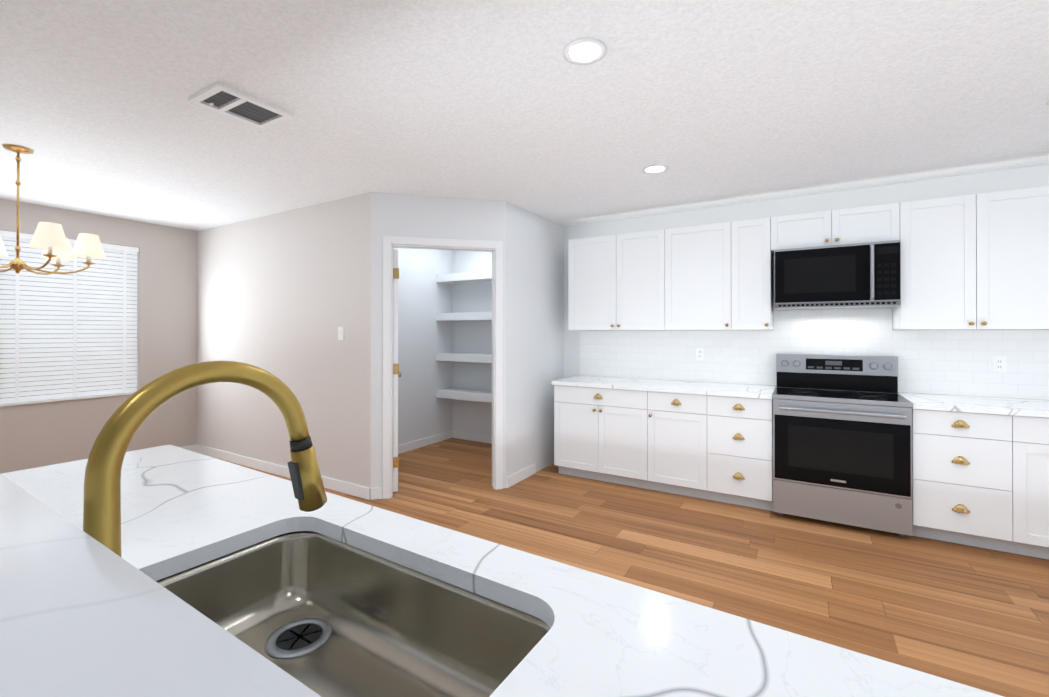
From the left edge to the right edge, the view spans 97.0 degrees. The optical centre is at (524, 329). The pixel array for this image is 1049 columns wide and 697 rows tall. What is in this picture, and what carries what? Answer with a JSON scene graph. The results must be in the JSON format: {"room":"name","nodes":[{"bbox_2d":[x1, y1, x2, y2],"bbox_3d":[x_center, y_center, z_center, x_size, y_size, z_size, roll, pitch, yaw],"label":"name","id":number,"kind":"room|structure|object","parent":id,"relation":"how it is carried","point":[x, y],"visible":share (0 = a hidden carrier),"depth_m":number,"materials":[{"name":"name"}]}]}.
{"room":"kitchen","nodes":[
{"label":"kitchen","id":0,"kind":"room"},
{"bbox_2d":[0,164,1048,499],"bbox_3d":[-0.826,0.123,1.764,8.940,2.540,7.500,0,0,31],"label":"wall","id":1,"kind":"structure","parent":0,"point":[282,296],"depth_m":4.52,"materials":[{"name":"white paint"}]},
{"bbox_2d":[0,392,133,406],"bbox_3d":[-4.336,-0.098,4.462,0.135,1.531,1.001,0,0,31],"label":"windowsill","id":2,"kind":"structure","parent":1,"relation":"in","point":[54,400],"depth_m":4.36,"materials":[{"name":"white"}]},
{"bbox_2d":[0,230,138,403],"bbox_3d":[-4.330,-0.107,4.458,0.056,1.509,0.989,0,0,31],"label":"window blinds","id":3,"kind":"object","parent":1,"relation":"attached to","point":[70,335],"visible":0.9,"depth_m":4.42,"materials":[{"name":"white plastic"}]},
{"bbox_2d":[338,327,343,339],"bbox_3d":[-1.595,0.032,4.017,0.072,0.116,0.016,0,0,31],"label":"light switch","id":4,"kind":"object","parent":1,"relation":"attached to","point":[340,333],"visible":1,"depth_m":4.01,"materials":[{"name":"white plastic"}]},
{"bbox_2d":[180,430,535,499],"bbox_3d":[-2.959,1.351,3.041,3.723,0.095,7.260,0,0,31],"label":"baseboard","id":5,"kind":"structure","parent":1,"relation":"attached to","point":[376,493],"depth_m":4.69,"materials":[{"name":"white wood"}]},
{"bbox_2d":[393,249,400,491],"bbox_3d":[-1.224,0.352,4.364,0.648,2.079,0.577,0,0,31],"label":"pantry door","id":6,"kind":"structure","parent":1,"relation":"in","point":[396,373],"depth_m":3.98,"materials":[{"name":"white wood"}]},
{"bbox_2d":[383,236,502,498],"bbox_3d":[-0.697,0.311,4.017,1.012,2.182,0.118,0,0,-14],"label":"door frame","id":7,"kind":"structure","parent":1,"relation":"attached to","point":[390,243],"depth_m":3.98,"materials":[{"name":"white wood"}]},
{"bbox_2d":[568,228,671,329],"bbox_3d":[0.970,-0.453,4.578,1.023,0.916,0.348,0,0,31],"label":"upper cabinet","id":8,"kind":"object","parent":1,"relation":"attached to","point":[618,281],"depth_m":4.41,"materials":[{"name":"white wood"}]},
{"bbox_2d":[672,221,739,329],"bbox_3d":[1.594,-0.455,4.202,0.672,0.916,0.348,0,0,31],"label":"upper cabinet","id":9,"kind":"object","parent":1,"relation":"attached to","point":[705,258],"depth_m":4.02,"materials":[{"name":"white wood"}]},
{"bbox_2d":[740,217,773,329],"bbox_3d":[1.933,-0.456,3.999,0.356,0.916,0.348,0,0,31],"label":"upper cabinet","id":10,"kind":"object","parent":1,"relation":"attached to","point":[756,256],"depth_m":3.82,"materials":[{"name":"white wood"}]},
{"bbox_2d":[580,308,1048,399],"bbox_3d":[2.217,0.160,4.025,3.783,0.655,0.008,0,0,31],"label":"tile backsplash","id":11,"kind":"structure","parent":1,"relation":"attached to","point":[951,362],"depth_m":3.81,"materials":[{"name":"white tile"}]},
{"bbox_2d":[696,348,703,359],"bbox_3d":[1.648,0.229,4.356,0.072,0.116,0.008,0,0,31],"label":"outlet","id":12,"kind":"object","parent":11,"relation":"attached to","point":[699,353],"visible":1,"depth_m":4.35,"materials":[{"name":"white plastic"}]},
{"bbox_2d":[992,356,1005,372],"bbox_3d":[3.389,0.247,3.310,0.072,0.116,0.008,0,0,31],"label":"outlet","id":13,"kind":"object","parent":11,"relation":"attached to","point":[998,363],"visible":1,"depth_m":3.31,"materials":[{"name":"white plastic"}]},
{"bbox_2d":[772,202,903,253],"bbox_3d":[2.438,-0.778,3.697,0.822,0.275,0.348,0,0,31],"label":"upper cabinet","id":14,"kind":"object","parent":1,"relation":"attached to","point":[884,222],"depth_m":3.52,"materials":[{"name":"white wood"}]},
{"bbox_2d":[774,240,900,309],"bbox_3d":[2.417,-0.404,3.637,0.792,0.464,0.469,0,0,31],"label":"microwave","id":15,"kind":"object","parent":14,"relation":"attached to","point":[856,275],"visible":1,"depth_m":3.46,"materials":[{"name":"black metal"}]},
{"bbox_2d":[892,186,1048,329],"bbox_3d":[3.163,-0.459,3.260,0.870,0.916,0.348,0,0,31],"label":"upper cabinet","id":16,"kind":"object","parent":1,"relation":"attached to","point":[980,261],"depth_m":3.13,"materials":[{"name":"white wood"}]},
{"bbox_2d":[0,0,1048,230],"bbox_3d":[-0.826,-1.197,1.770,8.940,0.100,7.500,0,0,31],"label":"ceiling","id":17,"kind":"structure","parent":0,"point":[712,103],"depth_m":2.33,"materials":[{"name":"paint"}]},
{"bbox_2d":[0,144,105,274],"bbox_3d":[-3.186,-0.748,2.918,0.811,0.790,0.796,0,0,31],"label":"chandelier","id":18,"kind":"object","parent":17,"relation":"hanging from","point":[51,240],"visible":1,"depth_m":2.92,"materials":[{"name":"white fabric"}]},
{"bbox_2d":[188,82,292,128],"bbox_3d":[-1.443,-1.133,2.374,0.284,0.024,0.368,0,0,31],"label":"ceiling vent","id":19,"kind":"object","parent":17,"relation":"in","point":[221,98],"visible":1,"depth_m":2.35,"materials":[{"name":"white metal"}]},
{"bbox_2d":[563,38,606,64],"bbox_3d":[0.247,-1.141,1.906,0.179,0.010,0.179,0,0,-14],"label":"recessed light","id":20,"kind":"object","parent":17,"relation":"in","point":[585,51],"depth_m":1.90,"materials":[{"name":"white plastic"}]},
{"bbox_2d":[642,164,667,173],"bbox_3d":[0.925,-1.135,3.284,0.179,0.010,0.179,0,0,-14],"label":"recessed light","id":21,"kind":"object","parent":17,"relation":"in","point":[652,169],"depth_m":3.29,"materials":[{"name":"white plastic"}]},
{"bbox_2d":[206,438,1048,696],"bbox_3d":[-0.826,1.443,1.759,8.940,0.100,7.500,0,0,31],"label":"floor","id":22,"kind":"structure","parent":0,"point":[974,617],"depth_m":2.78,"materials":[{"name":"brown wood"}]},
{"bbox_2d":[16,448,239,515],"bbox_3d":[-1.426,0.953,1.465,0.560,0.876,0.728,0,0,33],"label":"countertop","id":23,"kind":"structure","parent":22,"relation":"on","point":[155,473],"depth_m":1.49,"materials":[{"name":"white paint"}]},
{"bbox_2d":[72,472,339,567],"bbox_3d":[-1.025,0.952,1.209,0.629,0.876,0.728,0,0,33],"label":"countertop","id":24,"kind":"structure","parent":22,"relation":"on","point":[154,529],"depth_m":1.19,"materials":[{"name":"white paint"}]},
{"bbox_2d":[554,387,655,489],"bbox_3d":[0.857,0.966,4.476,0.962,0.876,0.628,0,0,31],"label":"base cabinet","id":25,"kind":"object","parent":22,"relation":"on","point":[601,434],"depth_m":4.19,"materials":[{"name":"white wood"}]},
{"bbox_2d":[552,375,775,398],"bbox_3d":[1.227,0.508,4.241,1.864,0.038,0.653,0,0,31],"label":"countertop","id":26,"kind":"structure","parent":25,"relation":"on","point":[674,387],"depth_m":4.06,"materials":[{"name":"white stone"}]},
{"bbox_2d":[656,391,707,498],"bbox_3d":[1.400,0.965,4.150,0.543,0.876,0.628,0,0,31],"label":"base cabinet","id":27,"kind":"object","parent":22,"relation":"on","point":[681,420],"depth_m":3.85,"materials":[{"name":"white wood"}]},
{"bbox_2d":[708,395,772,510],"bbox_3d":[1.808,0.964,3.905,0.525,0.876,0.628,0,0,31],"label":"base cabinet","id":28,"kind":"object","parent":22,"relation":"on","point":[740,431],"depth_m":3.62,"materials":[{"name":"white wood"}]},
{"bbox_2d":[540,584,971,696],"bbox_3d":[0.245,0.949,0.401,0.678,0.876,0.729,0,0,33],"label":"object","id":29,"kind":"structure","parent":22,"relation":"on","point":[641,646],"depth_m":0.66,"materials":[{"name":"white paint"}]},
{"bbox_2d":[0,473,339,696],"bbox_3d":[0.078,0.224,-0.179,5.066,0.040,0.535,0,0,33],"label":"countertop","id":30,"kind":"structure","parent":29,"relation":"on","point":[79,618],"depth_m":0.32,"materials":[{"name":"white stone"}]},
{"bbox_2d":[83,360,326,557],"bbox_3d":[-0.422,0.259,0.665,0.089,0.429,0.326,0,0,33],"label":"faucet","id":31,"kind":"object","parent":30,"relation":"on","point":[132,413],"visible":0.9,"depth_m":0.60,"materials":[{"name":"gold metal"}]},
{"bbox_2d":[316,508,595,607],"bbox_3d":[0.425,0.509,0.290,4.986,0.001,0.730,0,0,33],"label":"countertop","id":32,"kind":"structure","parent":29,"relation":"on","point":[564,590],"depth_m":0.96,"materials":[{"name":"white stone"}]},
{"bbox_2d":[148,512,599,696],"bbox_3d":[-0.365,0.595,0.822,0.853,0.190,0.492,0,0,33],"label":"sink","id":33,"kind":"object","parent":32,"relation":"in","point":[361,614],"depth_m":0.99,"materials":[{"name":"silver metal"}]},
{"bbox_2d":[772,354,912,536],"bbox_3d":[2.354,0.802,3.507,0.817,1.195,0.702,0,0,31],"label":"range","id":34,"kind":"object","parent":22,"relation":"on","point":[842,439],"visible":1,"depth_m":3.29,"materials":[{"name":"silver metal"}]},
{"bbox_2d":[912,411,1031,555],"bbox_3d":[2.966,0.961,3.209,0.534,0.876,0.628,0,0,31],"label":"base cabinet","id":35,"kind":"object","parent":22,"relation":"on","point":[980,471],"depth_m":2.93,"materials":[{"name":"white wood"}]},
{"bbox_2d":[898,392,1048,418],"bbox_3d":[3.201,0.503,3.055,1.098,0.038,0.653,0,0,31],"label":"countertop","id":36,"kind":"structure","parent":35,"relation":"on","point":[975,405],"depth_m":3.01,"materials":[{"name":"white stone"}]},
{"bbox_2d":[1032,419,1048,558],"bbox_3d":[3.407,0.960,2.944,0.616,0.876,0.628,0,0,31],"label":"base cabinet","id":37,"kind":"object","parent":22,"relation":"on","point":[1040,427],"depth_m":2.78,"materials":[{"name":"white wood"}]}
]}

